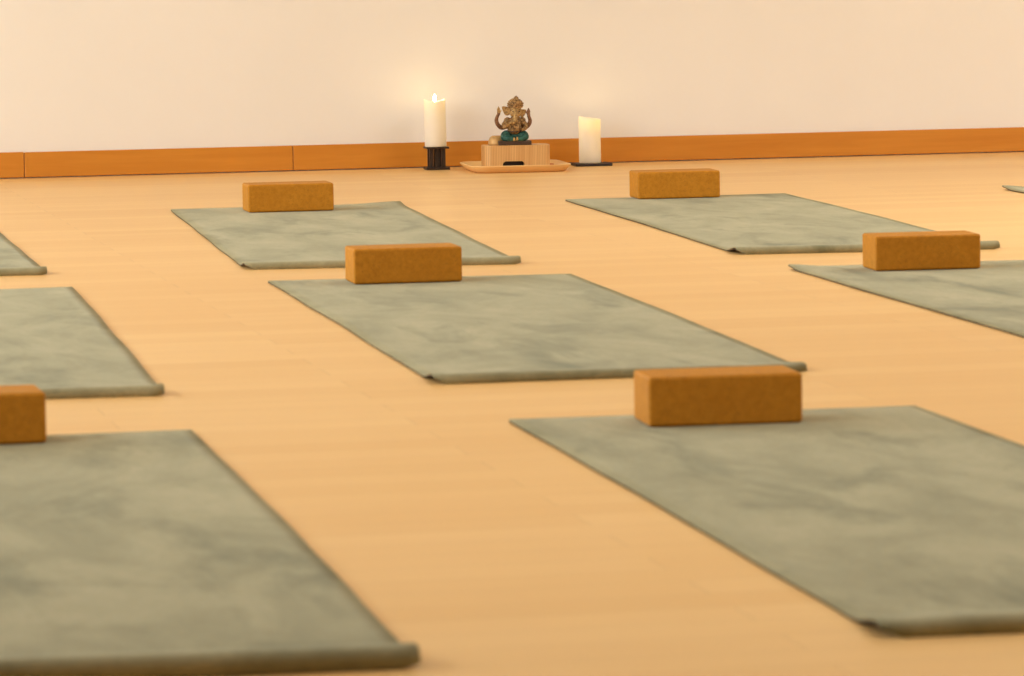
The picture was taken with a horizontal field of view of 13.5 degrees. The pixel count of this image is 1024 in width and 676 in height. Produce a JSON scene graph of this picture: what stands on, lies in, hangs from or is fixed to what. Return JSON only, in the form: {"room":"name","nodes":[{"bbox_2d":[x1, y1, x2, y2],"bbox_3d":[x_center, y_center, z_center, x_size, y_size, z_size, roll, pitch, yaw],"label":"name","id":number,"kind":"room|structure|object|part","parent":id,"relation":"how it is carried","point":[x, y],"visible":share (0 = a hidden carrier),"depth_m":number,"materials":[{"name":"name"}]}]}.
{"room":"exercise studio","nodes":[
{"label":"exercise studio","id":0,"kind":"room"},
{"bbox_2d":[0,152,1023,675],"bbox_3d":[1.351,0.202,5.800,9.700,0.100,16.012,-2,5,-12],"label":"floor","id":1,"kind":"structure","parent":0,"point":[477,542],"depth_m":6.67,"materials":[{"name":"beige wood"}]},
{"bbox_2d":[0,232,46,275],"bbox_3d":[-1.498,-0.223,10.257,0.644,0.020,2.089,-2,5,-12],"label":"yoga mat","id":2,"kind":"object","parent":1,"relation":"on","point":[13,261],"visible":1,"depth_m":9.60,"materials":[{"name":"rubber"}]},
{"bbox_2d":[0,287,163,398],"bbox_3d":[-1.028,-0.002,7.791,0.618,0.020,2.176,-2,5,-9],"label":"yoga mat","id":3,"kind":"object","parent":1,"relation":"on","point":[52,340],"visible":0.89,"depth_m":7.50,"materials":[{"name":"rubber"}]},
{"bbox_2d":[0,430,419,675],"bbox_3d":[-0.576,0.228,5.173,0.617,0.030,2.101,-2,5,-10],"label":"yoga mat","id":4,"kind":"object","parent":1,"relation":"on","point":[143,553],"visible":1,"depth_m":4.80,"materials":[{"name":"rubber"}]},
{"bbox_2d":[0,384,45,443],"bbox_3d":[-0.782,0.111,6.139,0.226,0.072,0.119,-2,5,-13],"label":"block","id":5,"kind":"object","parent":4,"relation":"on","point":[22,407],"visible":1,"depth_m":6.10,"materials":[{"name":"brown wood"}]},
{"bbox_2d":[171,201,520,269],"bbox_3d":[-0.443,-0.257,10.439,0.616,0.020,2.202,-2,5,-8],"label":"yoga mat","id":6,"kind":"object","parent":1,"relation":"on","point":[291,239],"visible":0.81,"depth_m":10.40,"materials":[{"name":"rubber"}]},
{"bbox_2d":[242,181,333,212],"bbox_3d":[-0.588,-0.371,11.324,0.226,0.072,0.119,-2,5,-11],"label":"block","id":7,"kind":"object","parent":6,"relation":"on","point":[293,195],"visible":1,"depth_m":11.27,"materials":[{"name":"brown wood"}]},
{"bbox_2d":[423,146,449,169],"bbox_3d":[-0.234,-0.556,13.327,0.072,0.070,0.072,-2,5,-10],"label":"candle stand","id":8,"kind":"object","parent":1,"relation":"on","point":[436,156],"visible":1,"depth_m":13.30,"materials":[{"name":"black wood"}]},
{"bbox_3d":[-0.255,-0.558,13.342,0.012,0.056,0.012,-2,5,-10],"label":"post","id":9,"kind":"part","parent":8,"relation":"part of","materials":[{"name":"black wood"}]},
{"bbox_3d":[-0.248,-0.555,13.306,0.012,0.056,0.012,-2,5,-10],"label":"post","id":10,"kind":"part","parent":8,"relation":"part of","materials":[{"name":"black wood"}]},
{"bbox_2d":[424,94,446,146],"bbox_3d":[-0.238,-0.672,13.316,0.067,0.162,0.067,-3,6,-12],"label":"pillar candle","id":11,"kind":"object","parent":8,"relation":"on","point":[434,111],"visible":1,"depth_m":13.29,"materials":[{"name":"beige wax"}]},
{"bbox_3d":[-0.234,-0.588,13.325,0.070,0.006,0.070,-2,5,-10],"label":"plate","id":12,"kind":"part","parent":8,"relation":"part of","materials":[{"name":"black wood"}]},
{"bbox_3d":[-0.233,-0.525,13.330,0.072,0.008,0.072,-2,5,-10],"label":"plate","id":13,"kind":"part","parent":8,"relation":"part of","materials":[{"name":"black wood"}]},
{"bbox_3d":[-0.231,-0.556,13.316,0.018,0.056,0.014,-2,5,-10],"label":"post","id":14,"kind":"part","parent":8,"relation":"part of","materials":[{"name":"black wood"}]},
{"bbox_3d":[-0.212,-0.556,13.312,0.012,0.056,0.012,-2,5,-10],"label":"post","id":15,"kind":"part","parent":8,"relation":"part of","materials":[{"name":"black wood"}]},
{"bbox_2d":[460,160,570,172],"bbox_3d":[0.009,-0.526,13.217,0.312,0.022,0.314,-2,5,-9],"label":"bamboo tray","id":16,"kind":"object","parent":1,"relation":"on","point":[475,166],"visible":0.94,"depth_m":13.08,"materials":[{"name":"beige wood"}]},
{"bbox_2d":[481,143,549,165],"bbox_3d":[0.011,-0.558,13.230,0.203,0.071,0.100,-2,5,-9],"label":"block","id":17,"kind":"object","parent":16,"relation":"on","point":[536,153],"visible":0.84,"depth_m":13.18,"materials":[{"name":"beige wood"}]},
{"bbox_2d":[488,135,502,144],"bbox_3d":[-0.045,-0.607,13.237,0.058,0.027,0.058,-2,5,-12],"label":"brass bowl","id":18,"kind":"object","parent":17,"relation":"on","point":[493,140],"visible":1,"depth_m":13.21,"materials":[{"name":"gold metal"}]},
{"bbox_2d":[494,96,531,144],"bbox_3d":[0.004,-0.666,13.202,0.115,0.150,0.068,-1,5,-6],"label":"statue","id":19,"kind":"object","parent":17,"relation":"on","point":[515,134],"visible":1,"depth_m":13.19,"materials":[{"name":"brown metal"}]},
{"bbox_3d":[-0.030,-0.665,13.206,0.048,0.057,0.017,-2,5,-15],"label":"raised arm","id":20,"kind":"part","parent":19,"relation":"part of","materials":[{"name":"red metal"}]},
{"bbox_3d":[0.010,-0.719,13.203,0.051,0.044,0.046,-1,5,-6],"label":"crown","id":21,"kind":"part","parent":19,"relation":"part of","materials":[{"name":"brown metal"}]},
{"bbox_3d":[0.040,-0.664,13.214,0.042,0.051,0.017,0,5,6],"label":"raised arm","id":22,"kind":"part","parent":19,"relation":"part of","materials":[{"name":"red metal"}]},
{"bbox_2d":[268,274,806,383],"bbox_3d":[-0.005,-0.036,7.988,0.633,0.021,2.153,-2,5,-10],"label":"yoga mat","id":23,"kind":"object","parent":1,"relation":"on","point":[539,327],"visible":0.94,"depth_m":7.77,"materials":[{"name":"rubber"}]},
{"bbox_2d":[345,243,461,283],"bbox_3d":[-0.225,-0.154,8.917,0.226,0.072,0.119,-2,5,-11],"label":"block","id":24,"kind":"object","parent":23,"relation":"on","point":[424,262],"visible":1,"depth_m":8.86,"materials":[{"name":"brown wood"}]},
{"bbox_2d":[570,162,612,166],"bbox_3d":[0.246,-0.541,13.425,0.116,0.008,0.108,-2,5,-10],"label":"plate","id":25,"kind":"object","parent":1,"relation":"on","point":[577,164],"visible":0.88,"depth_m":13.38,"materials":[{"name":"black metal"}]},
{"bbox_2d":[579,116,600,162],"bbox_3d":[0.242,-0.618,13.418,0.068,0.146,0.068,-2,5,-12],"label":"pillar candle","id":26,"kind":"object","parent":25,"relation":"on","point":[589,128],"visible":1,"depth_m":13.39,"materials":[{"name":"beige wax"}]},
{"bbox_2d":[509,406,1023,637],"bbox_3d":[0.487,0.192,5.378,0.615,0.030,2.055,-2,5,-10],"label":"yoga mat","id":27,"kind":"object","parent":1,"relation":"on","point":[907,521],"visible":0.94,"depth_m":5.38,"materials":[{"name":"rubber"}]},
{"bbox_2d":[634,365,801,426],"bbox_3d":[0.298,0.084,6.258,0.226,0.072,0.119,-2,5,-9],"label":"block","id":28,"kind":"object","parent":27,"relation":"on","point":[772,393],"visible":1,"depth_m":6.20,"materials":[{"name":"brown wood"}]},
{"bbox_2d":[566,193,999,254],"bbox_3d":[0.618,-0.292,10.637,0.615,0.021,2.163,-2,5,-9],"label":"yoga mat","id":29,"kind":"object","parent":1,"relation":"on","point":[778,223],"visible":0.84,"depth_m":10.59,"materials":[{"name":"rubber"}]},
{"bbox_2d":[629,168,719,198],"bbox_3d":[0.439,-0.416,11.640,0.226,0.072,0.119,-2,5,-10],"label":"block","id":30,"kind":"object","parent":29,"relation":"on","point":[702,182],"visible":1,"depth_m":11.58,"materials":[{"name":"brown wood"}]},
{"bbox_2d":[788,260,1023,337],"bbox_3d":[1.078,-0.070,8.177,0.616,0.019,2.093,-2,5,-10],"label":"yoga mat","id":31,"kind":"object","parent":1,"relation":"on","point":[991,295],"visible":0.95,"depth_m":8.55,"materials":[{"name":"rubber"}]},
{"bbox_2d":[862,230,979,270],"bbox_3d":[0.859,-0.183,9.052,0.226,0.072,0.119,-2,5,-9],"label":"block","id":32,"kind":"object","parent":31,"relation":"on","point":[925,250],"visible":1,"depth_m":9.00,"materials":[{"name":"brown wood"}]},
{"bbox_2d":[1002,185,1023,192],"bbox_3d":[1.830,-0.334,10.907,0.616,0.019,2.117,-2,5,-10],"label":"yoga mat","id":33,"kind":"object","parent":1,"relation":"on","point":[1020,189],"visible":1,"depth_m":11.78,"materials":[{"name":"rubber"}]},
{"bbox_2d":[0,0,1023,178],"bbox_3d":[-0.309,-1.932,13.396,9.400,2.800,0.150,-2,5,-12],"label":"wall","id":34,"kind":"structure","parent":0,"point":[76,75],"depth_m":13.46,"materials":[{"name":"beige paint"}]},
{"bbox_2d":[0,127,1023,177],"bbox_3d":[-0.272,-0.572,13.441,9.398,0.078,0.015,-2,5,-12],"label":"baseboard","id":35,"kind":"structure","parent":34,"relation":"attached to","point":[928,141],"depth_m":13.46,"materials":[{"name":"orange wood"}]}
]}

